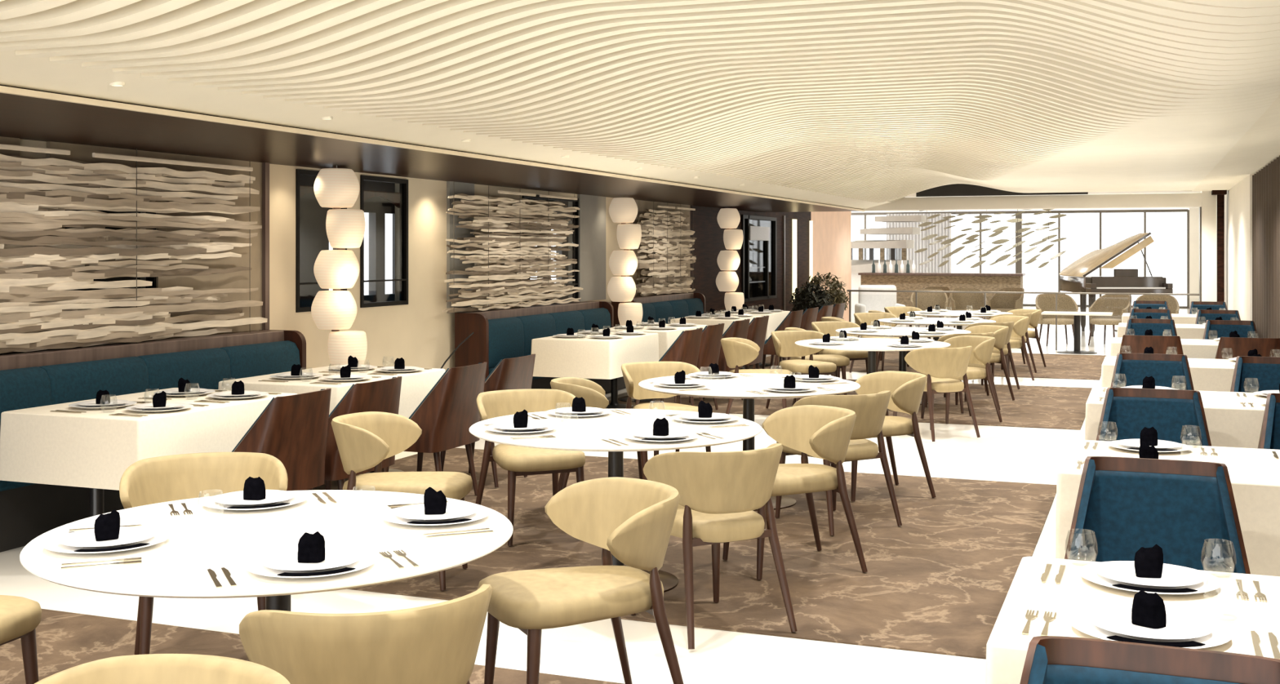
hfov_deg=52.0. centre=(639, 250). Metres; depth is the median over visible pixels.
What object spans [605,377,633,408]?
dining table
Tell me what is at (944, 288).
tub chair
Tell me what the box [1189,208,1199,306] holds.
wall
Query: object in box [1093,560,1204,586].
dinner plate
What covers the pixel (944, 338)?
upholstered chair
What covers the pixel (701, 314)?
charger plate
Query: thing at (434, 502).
folded napkin
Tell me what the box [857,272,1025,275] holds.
countertop
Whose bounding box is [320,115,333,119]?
recessed light
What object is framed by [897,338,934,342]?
charger plate
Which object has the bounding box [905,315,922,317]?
dinner plate
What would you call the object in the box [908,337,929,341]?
dinner plate
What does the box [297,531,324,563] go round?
folded napkin
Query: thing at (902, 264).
bottle
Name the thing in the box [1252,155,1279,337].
curtain
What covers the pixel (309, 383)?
fork
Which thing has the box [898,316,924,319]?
charger plate
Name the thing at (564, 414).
band
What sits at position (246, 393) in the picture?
dinner plate
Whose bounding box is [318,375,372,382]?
charger plate
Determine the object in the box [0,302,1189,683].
floor
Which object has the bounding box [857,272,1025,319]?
bar counter
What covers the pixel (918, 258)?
sheer curtain
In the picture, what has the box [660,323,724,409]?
shell chair
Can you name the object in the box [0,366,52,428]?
cushion
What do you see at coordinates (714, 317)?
charger plate
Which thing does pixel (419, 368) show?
charger plate
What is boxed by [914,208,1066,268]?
mobile
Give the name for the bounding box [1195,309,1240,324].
shell chair
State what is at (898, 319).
dinner plate
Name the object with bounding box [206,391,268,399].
charger plate
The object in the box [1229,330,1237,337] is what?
folded napkin
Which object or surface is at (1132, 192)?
ceiling
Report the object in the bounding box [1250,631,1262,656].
table knife
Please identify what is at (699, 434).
fork
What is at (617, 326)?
dinner plate
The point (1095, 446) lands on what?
table knife
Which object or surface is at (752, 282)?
shelf
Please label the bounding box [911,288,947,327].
tub chair
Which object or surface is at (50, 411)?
table knife
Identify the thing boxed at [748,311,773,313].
charger plate
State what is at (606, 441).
table knife
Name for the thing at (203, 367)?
cushion
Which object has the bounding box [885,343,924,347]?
charger plate
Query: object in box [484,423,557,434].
charger plate
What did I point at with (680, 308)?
cushion
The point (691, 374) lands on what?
charger plate
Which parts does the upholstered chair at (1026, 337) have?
backrest, seat, leg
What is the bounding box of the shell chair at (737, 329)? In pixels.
[688,319,750,402]
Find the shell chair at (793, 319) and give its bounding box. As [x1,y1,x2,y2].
[752,309,803,374]
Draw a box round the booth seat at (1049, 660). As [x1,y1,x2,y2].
[1019,635,1279,683]
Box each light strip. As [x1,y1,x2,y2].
[791,218,796,302]
[809,220,813,281]
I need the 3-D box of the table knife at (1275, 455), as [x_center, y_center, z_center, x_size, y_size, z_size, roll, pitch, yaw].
[2.631,0.847,5.434,0.017,0.003,0.205,0,0,21]
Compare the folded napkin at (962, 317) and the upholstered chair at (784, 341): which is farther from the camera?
the folded napkin at (962, 317)
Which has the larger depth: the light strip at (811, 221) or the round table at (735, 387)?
the light strip at (811, 221)
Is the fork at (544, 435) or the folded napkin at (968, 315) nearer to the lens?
the fork at (544, 435)
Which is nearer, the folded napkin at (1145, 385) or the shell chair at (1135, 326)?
the folded napkin at (1145, 385)
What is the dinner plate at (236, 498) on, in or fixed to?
on the charger plate at (208, 502)
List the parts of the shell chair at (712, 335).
leg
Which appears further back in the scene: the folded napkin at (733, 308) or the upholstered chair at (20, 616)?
the folded napkin at (733, 308)
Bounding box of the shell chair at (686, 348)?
[635,328,702,405]
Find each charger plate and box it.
[41,527,170,553]
[68,400,137,409]
[124,404,193,412]
[153,389,214,396]
[200,490,307,511]
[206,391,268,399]
[244,546,377,577]
[270,373,323,379]
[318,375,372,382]
[328,365,377,371]
[374,367,424,373]
[379,504,489,526]
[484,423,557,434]
[545,408,612,417]
[553,334,586,337]
[578,331,612,333]
[588,335,623,338]
[613,326,644,328]
[613,332,647,334]
[622,431,698,442]
[635,323,666,325]
[646,327,678,329]
[653,382,706,387]
[667,324,697,326]
[671,414,739,423]
[685,315,711,318]
[688,373,738,378]
[701,314,724,316]
[714,316,740,319]
[730,315,754,316]
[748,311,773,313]
[761,386,817,392]
[795,376,840,382]
[807,341,844,345]
[830,337,861,340]
[847,329,879,332]
[866,326,892,328]
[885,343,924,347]
[888,319,915,321]
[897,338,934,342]
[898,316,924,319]
[915,330,948,333]
[916,311,942,313]
[924,327,955,330]
[947,320,977,323]
[955,317,982,319]
[970,312,995,315]
[1067,604,1233,648]
[1078,560,1222,594]
[1106,440,1191,453]
[1253,391,1267,396]
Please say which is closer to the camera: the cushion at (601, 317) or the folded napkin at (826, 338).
the folded napkin at (826, 338)
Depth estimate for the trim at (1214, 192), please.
19.88 m
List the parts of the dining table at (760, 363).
leg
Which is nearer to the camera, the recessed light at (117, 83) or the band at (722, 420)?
the recessed light at (117, 83)
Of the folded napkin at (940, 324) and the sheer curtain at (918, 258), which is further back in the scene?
the sheer curtain at (918, 258)
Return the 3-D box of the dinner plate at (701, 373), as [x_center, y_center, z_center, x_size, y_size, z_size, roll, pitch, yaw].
[0.493,0.825,8.765,0.264,0.016,0.264,0,0,21]
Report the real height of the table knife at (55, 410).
0.003 m
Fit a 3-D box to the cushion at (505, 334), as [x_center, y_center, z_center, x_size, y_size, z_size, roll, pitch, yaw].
[-1.380,0.900,12.972,0.155,0.460,0.770,0,0,21]
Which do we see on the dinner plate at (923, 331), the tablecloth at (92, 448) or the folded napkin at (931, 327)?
the folded napkin at (931, 327)
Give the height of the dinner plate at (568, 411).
0.016 m
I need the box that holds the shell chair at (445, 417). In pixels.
[384,362,487,495]
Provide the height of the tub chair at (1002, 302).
0.862 m
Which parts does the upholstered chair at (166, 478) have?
leg, leg, backrest, leg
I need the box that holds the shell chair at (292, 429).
[231,388,331,490]
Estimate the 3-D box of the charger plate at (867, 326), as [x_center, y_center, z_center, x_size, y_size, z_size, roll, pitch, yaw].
[2.573,0.834,14.265,0.342,0.018,0.342,0,0,21]
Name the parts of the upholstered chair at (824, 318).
backrest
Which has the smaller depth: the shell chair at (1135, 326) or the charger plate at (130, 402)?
the charger plate at (130, 402)
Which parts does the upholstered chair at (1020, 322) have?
leg, leg, backrest, seat, leg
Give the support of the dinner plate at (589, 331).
on the charger plate at (584, 332)
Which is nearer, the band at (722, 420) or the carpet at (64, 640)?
the carpet at (64, 640)
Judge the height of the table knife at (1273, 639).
0.003 m
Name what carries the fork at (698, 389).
on the round table at (735, 387)
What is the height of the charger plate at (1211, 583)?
0.018 m
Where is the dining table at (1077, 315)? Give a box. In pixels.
[1040,311,1112,354]
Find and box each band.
[74,542,150,551]
[85,404,124,407]
[142,408,180,410]
[168,392,204,395]
[222,395,254,397]
[226,502,289,508]
[276,567,355,576]
[283,376,313,377]
[407,518,471,524]
[502,429,543,431]
[564,413,599,415]
[641,438,686,440]
[666,385,694,386]
[688,419,728,421]
[1106,635,1205,647]
[1111,583,1197,592]
[1127,448,1177,450]
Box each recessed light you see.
[109,81,124,86]
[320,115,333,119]
[461,138,471,142]
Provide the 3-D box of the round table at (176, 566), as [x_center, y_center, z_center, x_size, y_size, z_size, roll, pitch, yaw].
[-1.083,1.218,3.927,1.399,0.750,1.399,0,0,27]
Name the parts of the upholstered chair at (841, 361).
backrest, leg, seat, leg, leg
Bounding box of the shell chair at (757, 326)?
[743,315,768,368]
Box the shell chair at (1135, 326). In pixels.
[1124,318,1177,336]
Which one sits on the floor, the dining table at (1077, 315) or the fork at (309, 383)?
the dining table at (1077, 315)
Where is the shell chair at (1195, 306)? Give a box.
[1188,301,1227,314]
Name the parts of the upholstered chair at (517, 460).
leg, seat rail, leg, backrest, seat, seat rail, leg, leg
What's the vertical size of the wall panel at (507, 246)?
1.265 m
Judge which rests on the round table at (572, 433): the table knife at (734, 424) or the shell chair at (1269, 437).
the table knife at (734, 424)
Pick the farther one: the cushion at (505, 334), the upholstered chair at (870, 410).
the cushion at (505, 334)
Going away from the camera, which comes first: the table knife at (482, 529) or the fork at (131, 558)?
the fork at (131, 558)
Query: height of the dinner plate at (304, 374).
0.016 m
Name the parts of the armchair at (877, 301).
armrest, backrest, armrest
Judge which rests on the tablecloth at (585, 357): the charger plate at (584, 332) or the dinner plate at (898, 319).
the charger plate at (584, 332)
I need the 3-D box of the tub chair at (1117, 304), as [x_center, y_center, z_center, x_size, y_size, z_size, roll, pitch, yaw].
[7.938,1.171,22.148,0.655,0.862,0.696,0,0,-39]
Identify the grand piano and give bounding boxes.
[1059,231,1173,336]
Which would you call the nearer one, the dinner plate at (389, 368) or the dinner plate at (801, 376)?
the dinner plate at (801, 376)
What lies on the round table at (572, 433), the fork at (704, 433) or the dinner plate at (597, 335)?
the fork at (704, 433)
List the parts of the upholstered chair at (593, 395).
leg, leg, backrest, leg, leg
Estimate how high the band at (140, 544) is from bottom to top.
0.005 m
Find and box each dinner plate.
[57,526,155,547]
[76,399,128,406]
[133,402,186,409]
[160,387,208,394]
[213,390,262,396]
[213,489,295,506]
[259,546,362,571]
[275,372,316,377]
[324,374,366,379]
[334,364,371,368]
[380,365,418,371]
[392,502,477,520]
[492,422,548,431]
[553,407,604,414]
[557,333,582,336]
[582,329,603,333]
[593,334,619,337]
[617,325,641,327]
[617,330,643,333]
[631,429,690,439]
[639,322,658,324]
[649,325,674,328]
[658,380,701,385]
[671,323,694,324]
[678,412,732,420]
[688,315,708,317]
[694,371,733,376]
[702,313,722,315]
[718,315,737,317]
[730,314,751,315]
[751,311,770,312]
[763,309,781,311]
[767,384,811,390]
[794,374,834,379]
[811,340,840,343]
[830,336,857,338]
[850,328,875,331]
[866,324,888,327]
[889,342,919,346]
[892,318,912,320]
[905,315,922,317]
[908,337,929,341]
[919,329,945,333]
[920,311,938,312]
[935,326,952,328]
[951,320,973,321]
[973,311,992,313]
[1085,605,1213,639]
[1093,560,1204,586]
[1115,439,1182,449]
[1125,385,1172,389]
[1128,456,1170,459]
[1260,390,1279,393]
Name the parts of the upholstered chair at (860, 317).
leg, backrest, leg, seat, leg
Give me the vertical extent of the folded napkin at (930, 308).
0.083 m
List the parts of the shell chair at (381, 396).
leg, leg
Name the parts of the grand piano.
leg, leg, lid, key lid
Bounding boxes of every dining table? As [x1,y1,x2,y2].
[89,488,103,516]
[366,468,403,473]
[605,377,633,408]
[618,397,656,402]
[740,362,770,369]
[1040,311,1112,354]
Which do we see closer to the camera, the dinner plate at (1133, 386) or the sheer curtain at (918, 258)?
the dinner plate at (1133, 386)
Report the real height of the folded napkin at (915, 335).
0.083 m
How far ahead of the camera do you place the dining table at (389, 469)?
9.42 m
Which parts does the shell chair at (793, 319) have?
leg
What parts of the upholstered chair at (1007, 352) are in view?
backrest, seat, leg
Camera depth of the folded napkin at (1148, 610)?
2.89 m
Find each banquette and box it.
[0,329,306,552]
[454,301,626,393]
[611,292,705,326]
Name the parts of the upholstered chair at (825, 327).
backrest, leg, seat, seat rail, leg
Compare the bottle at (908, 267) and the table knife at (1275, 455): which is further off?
the bottle at (908, 267)
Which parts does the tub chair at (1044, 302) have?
leg, leg, seat, leg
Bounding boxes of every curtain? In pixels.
[886,213,951,272]
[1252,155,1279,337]
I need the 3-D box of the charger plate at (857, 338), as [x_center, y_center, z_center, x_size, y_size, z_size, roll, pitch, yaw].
[1.923,0.834,12.425,0.342,0.018,0.342,0,0,21]
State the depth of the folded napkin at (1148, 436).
5.59 m
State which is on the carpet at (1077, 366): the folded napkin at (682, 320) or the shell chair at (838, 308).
the shell chair at (838, 308)
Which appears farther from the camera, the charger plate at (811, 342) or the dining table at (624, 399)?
the dining table at (624, 399)
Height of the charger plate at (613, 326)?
0.018 m
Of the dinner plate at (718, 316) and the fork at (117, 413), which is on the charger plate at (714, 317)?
the dinner plate at (718, 316)
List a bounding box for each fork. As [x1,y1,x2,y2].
[61,556,141,565]
[61,560,142,568]
[108,413,142,417]
[115,413,147,416]
[168,503,179,516]
[180,502,192,515]
[194,400,225,403]
[199,400,230,402]
[309,382,337,384]
[313,382,338,383]
[378,551,404,568]
[387,501,448,507]
[392,550,418,567]
[510,435,553,438]
[512,435,556,439]
[530,413,547,419]
[677,388,708,390]
[679,389,711,391]
[696,432,715,439]
[699,432,724,439]
[815,386,836,391]
[1022,609,1039,635]
[1040,611,1057,635]
[1076,460,1084,469]
[1200,447,1207,455]
[1210,448,1217,456]
[1235,579,1248,600]
[1253,581,1266,602]
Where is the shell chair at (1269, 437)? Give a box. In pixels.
[1257,393,1279,449]
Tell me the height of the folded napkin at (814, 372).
0.083 m
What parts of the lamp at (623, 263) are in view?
lamp shade, lamp shade, lamp shade, lamp shade, lamp shade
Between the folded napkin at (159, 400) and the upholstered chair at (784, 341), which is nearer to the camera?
the folded napkin at (159, 400)
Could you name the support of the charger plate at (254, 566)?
on the round table at (176, 566)
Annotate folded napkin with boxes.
[93,509,119,541]
[95,389,110,404]
[152,391,166,407]
[177,377,191,392]
[231,380,244,395]
[243,476,266,500]
[290,364,302,375]
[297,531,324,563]
[340,364,351,377]
[347,355,358,367]
[394,357,404,368]
[423,487,446,515]
[513,408,528,427]
[566,328,573,335]
[572,396,586,412]
[591,323,599,331]
[602,328,609,336]
[626,320,632,326]
[626,324,633,332]
[648,315,653,323]
[653,417,668,435]
[658,320,665,327]
[674,369,685,383]
[679,317,685,324]
[695,311,701,316]
[697,400,712,417]
[708,363,719,374]
[710,308,715,314]
[724,311,730,316]
[731,306,736,311]
[737,309,743,315]
[742,304,747,309]
[758,306,763,311]
[768,304,773,310]
[783,374,795,388]
[808,364,819,377]
[822,333,830,342]
[839,329,846,337]
[860,322,866,329]
[873,320,879,326]
[899,312,905,319]
[900,335,908,344]
[909,311,915,316]
[911,330,919,339]
[927,306,932,311]
[928,324,935,331]
[935,304,940,310]
[937,320,943,328]
[959,314,965,320]
[965,311,971,318]
[980,306,986,312]
[985,305,991,311]
[1131,590,1166,629]
[1134,544,1163,578]
[1138,442,1158,458]
[1139,426,1157,445]
[1142,376,1155,388]
[1142,382,1154,388]
[1143,346,1153,353]
[1144,331,1152,335]
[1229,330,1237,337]
[1231,333,1239,337]
[1247,348,1257,356]
[1252,354,1262,356]
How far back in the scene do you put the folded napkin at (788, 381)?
7.88 m
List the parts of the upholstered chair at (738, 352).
leg, backrest, seat, leg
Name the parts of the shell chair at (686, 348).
leg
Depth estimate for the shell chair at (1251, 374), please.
9.06 m
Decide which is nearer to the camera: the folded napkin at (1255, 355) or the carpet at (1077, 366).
the folded napkin at (1255, 355)
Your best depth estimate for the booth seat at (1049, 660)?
2.43 m
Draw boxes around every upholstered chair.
[0,595,41,683]
[34,653,289,683]
[119,452,288,654]
[239,584,492,683]
[331,411,472,590]
[475,388,585,546]
[477,476,684,683]
[550,377,648,491]
[621,361,711,456]
[631,443,797,648]
[720,337,792,414]
[722,404,867,579]
[765,330,836,408]
[775,391,902,535]
[784,327,849,405]
[811,321,867,377]
[821,316,846,375]
[849,312,899,373]
[851,370,936,501]
[868,310,911,366]
[880,306,930,363]
[893,346,980,441]
[920,335,1002,424]
[924,332,1000,413]
[943,324,1014,401]
[964,321,1020,391]
[988,313,1036,373]
[989,315,1034,380]
[990,308,1046,368]
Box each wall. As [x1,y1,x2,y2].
[0,138,851,370]
[65,174,568,311]
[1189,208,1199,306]
[1216,200,1217,302]
[1224,173,1253,320]
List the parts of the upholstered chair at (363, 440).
leg, backrest, leg, seat, leg, leg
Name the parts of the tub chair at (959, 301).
seat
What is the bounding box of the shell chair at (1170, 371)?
[1110,353,1194,390]
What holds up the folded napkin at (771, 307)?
on the dinner plate at (763, 309)
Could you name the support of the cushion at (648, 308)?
on the banquette at (666, 307)
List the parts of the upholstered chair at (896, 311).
backrest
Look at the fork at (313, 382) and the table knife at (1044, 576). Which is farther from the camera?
the fork at (313, 382)
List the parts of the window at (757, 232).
panel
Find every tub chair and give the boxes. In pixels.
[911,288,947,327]
[918,286,951,327]
[950,288,986,328]
[988,287,1024,318]
[1035,293,1078,346]
[1088,294,1132,345]
[1136,294,1179,314]
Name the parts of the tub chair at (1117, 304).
leg, leg, seat, leg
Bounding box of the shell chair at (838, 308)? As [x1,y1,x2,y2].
[831,302,845,319]
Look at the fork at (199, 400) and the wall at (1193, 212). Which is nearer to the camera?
the fork at (199, 400)
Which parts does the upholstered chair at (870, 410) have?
leg, seat, leg, leg, backrest, seat rail, leg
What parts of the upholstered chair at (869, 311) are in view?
leg, backrest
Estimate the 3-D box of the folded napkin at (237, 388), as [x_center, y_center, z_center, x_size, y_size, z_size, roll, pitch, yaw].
[-2.306,0.783,7.523,0.071,0.080,0.041,0,0,-3]
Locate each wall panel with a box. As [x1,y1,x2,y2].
[0,143,267,353]
[442,184,582,312]
[635,204,696,296]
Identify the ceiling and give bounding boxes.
[0,0,1279,212]
[851,191,1217,213]
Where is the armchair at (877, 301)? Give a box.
[854,284,906,327]
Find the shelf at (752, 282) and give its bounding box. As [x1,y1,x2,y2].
[749,280,764,283]
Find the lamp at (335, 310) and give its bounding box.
[311,164,367,365]
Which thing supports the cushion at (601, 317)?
on the banquette at (502, 334)
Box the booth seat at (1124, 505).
[1064,456,1250,573]
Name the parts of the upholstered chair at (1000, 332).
leg, backrest, seat, leg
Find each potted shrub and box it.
[789,281,833,313]
[800,271,848,302]
[822,287,848,319]
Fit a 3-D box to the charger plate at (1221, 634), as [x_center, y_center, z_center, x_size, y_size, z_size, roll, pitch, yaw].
[1.128,0.839,2.909,0.342,0.018,0.342,0,0,21]
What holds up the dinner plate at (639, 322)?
on the charger plate at (636, 323)
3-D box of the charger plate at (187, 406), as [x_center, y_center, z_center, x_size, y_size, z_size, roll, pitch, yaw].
[-2.537,0.832,6.926,0.342,0.018,0.342,0,0,21]
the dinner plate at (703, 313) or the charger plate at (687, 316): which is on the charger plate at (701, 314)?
the dinner plate at (703, 313)
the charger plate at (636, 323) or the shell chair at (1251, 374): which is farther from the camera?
the charger plate at (636, 323)
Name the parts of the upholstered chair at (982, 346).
leg, leg, seat, backrest, leg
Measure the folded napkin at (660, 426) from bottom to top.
0.080 m
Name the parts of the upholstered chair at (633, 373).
leg, leg, backrest, seat, leg, leg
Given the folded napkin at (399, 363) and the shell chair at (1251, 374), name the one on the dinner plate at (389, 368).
the folded napkin at (399, 363)
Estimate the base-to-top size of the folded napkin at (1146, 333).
0.083 m
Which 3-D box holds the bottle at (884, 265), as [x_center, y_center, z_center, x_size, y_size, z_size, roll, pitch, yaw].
[5.565,0.355,29.805,0.084,0.290,0.082,0,0,21]
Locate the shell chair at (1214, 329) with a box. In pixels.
[1202,320,1257,339]
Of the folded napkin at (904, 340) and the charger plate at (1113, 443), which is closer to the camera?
the charger plate at (1113, 443)
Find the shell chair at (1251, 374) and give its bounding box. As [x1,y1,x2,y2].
[1230,355,1279,392]
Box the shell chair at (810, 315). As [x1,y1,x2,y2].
[765,306,818,368]
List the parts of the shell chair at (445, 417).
leg, leg, leg, leg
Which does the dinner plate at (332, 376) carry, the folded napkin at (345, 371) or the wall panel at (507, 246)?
the folded napkin at (345, 371)
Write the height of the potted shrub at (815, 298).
1.107 m
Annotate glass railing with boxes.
[847,289,1201,350]
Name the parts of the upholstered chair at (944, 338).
leg, leg, leg, backrest, seat, leg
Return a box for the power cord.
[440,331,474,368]
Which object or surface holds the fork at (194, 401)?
on the tablecloth at (92, 448)
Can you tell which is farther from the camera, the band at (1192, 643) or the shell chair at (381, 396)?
the shell chair at (381, 396)
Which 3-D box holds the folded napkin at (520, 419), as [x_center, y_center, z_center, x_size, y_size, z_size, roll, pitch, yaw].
[-0.558,0.783,6.137,0.071,0.083,0.041,0,0,-17]
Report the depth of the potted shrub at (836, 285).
23.91 m
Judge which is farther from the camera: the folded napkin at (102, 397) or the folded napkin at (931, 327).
the folded napkin at (931, 327)
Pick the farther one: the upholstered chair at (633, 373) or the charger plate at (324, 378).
the upholstered chair at (633, 373)
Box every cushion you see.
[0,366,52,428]
[0,480,38,491]
[38,356,149,404]
[137,347,231,391]
[219,340,300,379]
[488,316,524,368]
[515,313,555,355]
[548,310,585,334]
[577,307,611,330]
[641,302,656,322]
[649,301,673,324]
[667,299,688,318]
[684,297,703,315]
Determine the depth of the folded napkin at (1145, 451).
5.10 m
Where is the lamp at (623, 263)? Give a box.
[607,195,642,325]
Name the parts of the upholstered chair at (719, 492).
leg, backrest, leg, seat, seat rail, leg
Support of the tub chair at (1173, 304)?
on the floor
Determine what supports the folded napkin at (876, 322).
on the dinner plate at (872, 326)
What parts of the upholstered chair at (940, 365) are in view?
leg, leg, leg, backrest, seat, seat rail, leg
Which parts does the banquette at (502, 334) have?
panel, panel, panel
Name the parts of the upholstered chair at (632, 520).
leg, seat rail, leg, seat, backrest, leg, seat rail, leg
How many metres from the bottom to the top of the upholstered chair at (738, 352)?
0.778 m
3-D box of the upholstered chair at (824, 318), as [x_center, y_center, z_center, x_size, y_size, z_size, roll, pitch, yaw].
[2.537,1.202,15.952,0.672,0.778,0.616,0,0,6]
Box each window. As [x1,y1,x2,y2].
[295,168,346,312]
[360,175,408,307]
[522,195,578,306]
[741,214,777,302]
[851,212,865,215]
[864,212,905,259]
[903,211,942,213]
[941,211,980,214]
[979,210,1018,273]
[1015,210,1058,306]
[1057,209,1100,306]
[1099,209,1145,307]
[1143,208,1189,308]
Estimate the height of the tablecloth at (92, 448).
0.356 m
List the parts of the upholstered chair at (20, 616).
seat rail, seat, leg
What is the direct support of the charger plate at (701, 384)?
on the round table at (735, 387)
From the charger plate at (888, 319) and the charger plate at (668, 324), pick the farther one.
the charger plate at (888, 319)
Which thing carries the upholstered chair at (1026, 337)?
on the carpet at (1077, 366)
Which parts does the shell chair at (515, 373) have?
leg, leg, leg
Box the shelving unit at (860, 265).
[851,215,928,316]
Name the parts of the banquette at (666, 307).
panel, panel, panel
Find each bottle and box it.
[871,260,875,272]
[877,260,880,272]
[883,260,886,272]
[888,260,892,272]
[894,260,897,272]
[900,260,903,272]
[906,260,910,272]
[911,260,915,273]
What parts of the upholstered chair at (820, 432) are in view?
leg, leg, seat, backrest, leg, seat rail, leg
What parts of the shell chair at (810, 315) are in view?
leg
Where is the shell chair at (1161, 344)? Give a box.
[1119,334,1183,355]
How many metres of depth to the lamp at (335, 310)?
10.15 m
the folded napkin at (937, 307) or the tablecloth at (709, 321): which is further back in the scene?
the folded napkin at (937, 307)
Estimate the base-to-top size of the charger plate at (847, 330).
0.018 m
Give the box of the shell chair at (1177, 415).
[1096,387,1211,446]
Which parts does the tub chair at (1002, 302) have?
seat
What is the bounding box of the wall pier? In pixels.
[1200,191,1216,302]
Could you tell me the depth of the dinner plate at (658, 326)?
14.05 m
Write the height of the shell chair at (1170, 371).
0.867 m
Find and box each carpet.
[0,608,623,683]
[312,448,1056,658]
[608,378,1092,430]
[748,351,1108,379]
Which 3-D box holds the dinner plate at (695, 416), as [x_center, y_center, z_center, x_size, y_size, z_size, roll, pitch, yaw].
[0.324,0.825,6.503,0.264,0.016,0.264,0,0,21]
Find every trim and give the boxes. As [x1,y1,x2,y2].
[0,85,864,211]
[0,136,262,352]
[259,162,269,330]
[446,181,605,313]
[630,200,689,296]
[782,215,785,311]
[915,183,1088,196]
[1199,206,1200,301]
[1211,190,1226,195]
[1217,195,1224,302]
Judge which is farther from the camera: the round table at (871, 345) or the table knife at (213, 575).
the round table at (871, 345)
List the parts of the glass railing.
post, post, post, handrail, post, post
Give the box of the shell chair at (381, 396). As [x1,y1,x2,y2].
[324,376,401,489]
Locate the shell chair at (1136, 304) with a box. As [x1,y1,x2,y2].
[1132,300,1168,309]
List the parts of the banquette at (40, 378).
panel, panel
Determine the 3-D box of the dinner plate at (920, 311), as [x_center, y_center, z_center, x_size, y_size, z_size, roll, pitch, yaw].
[3.902,0.825,17.664,0.264,0.016,0.264,0,0,21]
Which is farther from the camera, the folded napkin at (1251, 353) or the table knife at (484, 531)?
the folded napkin at (1251, 353)
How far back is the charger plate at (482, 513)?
4.07 m
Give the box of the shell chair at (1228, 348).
[1214,337,1279,359]
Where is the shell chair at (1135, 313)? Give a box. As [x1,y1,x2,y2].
[1128,308,1172,319]
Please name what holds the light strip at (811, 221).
attached to the wall at (419, 332)
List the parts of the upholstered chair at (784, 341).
leg, backrest, seat, leg, seat rail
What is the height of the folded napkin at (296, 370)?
0.075 m
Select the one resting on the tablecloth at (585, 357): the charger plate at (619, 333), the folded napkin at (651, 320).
the charger plate at (619, 333)
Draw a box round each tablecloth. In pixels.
[0,387,297,490]
[217,364,445,417]
[531,332,658,379]
[600,324,707,359]
[670,315,761,334]
[715,310,790,340]
[985,556,1279,683]
[1055,440,1279,576]
[1084,386,1266,448]
[1101,355,1235,391]
[1110,337,1219,359]
[1116,322,1204,339]
[1121,312,1196,324]
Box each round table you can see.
[19,489,513,611]
[469,408,761,592]
[638,373,860,511]
[795,337,951,373]
[835,327,971,404]
[878,317,995,341]
[906,310,1013,329]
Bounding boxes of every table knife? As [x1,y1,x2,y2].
[49,410,81,413]
[55,409,86,412]
[69,524,142,531]
[207,568,222,588]
[221,567,236,586]
[311,493,326,504]
[321,492,337,503]
[422,528,489,535]
[425,530,493,537]
[600,439,621,446]
[608,439,629,445]
[613,409,631,414]
[707,424,746,426]
[711,425,749,428]
[822,382,849,384]
[1040,564,1052,582]
[1054,564,1066,584]
[1084,442,1089,448]
[1092,442,1097,449]
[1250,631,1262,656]
[1267,632,1279,659]
[1271,451,1279,459]
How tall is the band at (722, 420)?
0.005 m
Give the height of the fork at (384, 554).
0.003 m
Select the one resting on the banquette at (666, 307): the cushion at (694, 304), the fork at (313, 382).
the cushion at (694, 304)
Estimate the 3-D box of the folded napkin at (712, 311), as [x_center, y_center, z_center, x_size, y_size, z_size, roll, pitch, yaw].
[0.938,0.781,16.937,0.071,0.083,0.041,0,0,4]
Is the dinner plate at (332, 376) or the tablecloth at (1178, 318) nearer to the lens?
the dinner plate at (332, 376)
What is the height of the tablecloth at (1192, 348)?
0.421 m
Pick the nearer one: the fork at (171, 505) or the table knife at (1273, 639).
the table knife at (1273, 639)
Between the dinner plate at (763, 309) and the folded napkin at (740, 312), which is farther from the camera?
the dinner plate at (763, 309)
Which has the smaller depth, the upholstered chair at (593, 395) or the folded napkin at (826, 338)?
the upholstered chair at (593, 395)
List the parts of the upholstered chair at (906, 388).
leg, backrest, leg, seat, leg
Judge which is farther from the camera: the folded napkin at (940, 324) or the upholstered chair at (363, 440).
the folded napkin at (940, 324)
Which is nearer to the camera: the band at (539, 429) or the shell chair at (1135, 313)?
the band at (539, 429)
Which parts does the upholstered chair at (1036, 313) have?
leg, backrest, seat, leg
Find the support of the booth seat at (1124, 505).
on the floor
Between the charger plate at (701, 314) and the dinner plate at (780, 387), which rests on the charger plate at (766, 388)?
the dinner plate at (780, 387)
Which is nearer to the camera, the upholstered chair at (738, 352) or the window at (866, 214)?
the upholstered chair at (738, 352)
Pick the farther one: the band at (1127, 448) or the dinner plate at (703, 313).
the dinner plate at (703, 313)
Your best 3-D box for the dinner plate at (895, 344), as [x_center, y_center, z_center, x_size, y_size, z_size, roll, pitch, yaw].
[2.331,0.825,11.554,0.264,0.016,0.264,0,0,21]
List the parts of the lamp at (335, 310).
lamp shade, lamp shade, lamp shade, lamp shade, lamp shade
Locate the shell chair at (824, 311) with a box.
[787,304,833,359]
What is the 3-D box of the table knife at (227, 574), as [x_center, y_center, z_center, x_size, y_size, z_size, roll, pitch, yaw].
[-1.063,0.842,3.388,0.017,0.003,0.205,0,0,-25]
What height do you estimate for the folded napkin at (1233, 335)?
0.075 m
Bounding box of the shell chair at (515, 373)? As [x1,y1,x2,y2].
[440,354,535,487]
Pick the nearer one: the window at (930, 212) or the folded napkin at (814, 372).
the folded napkin at (814, 372)
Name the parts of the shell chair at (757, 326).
leg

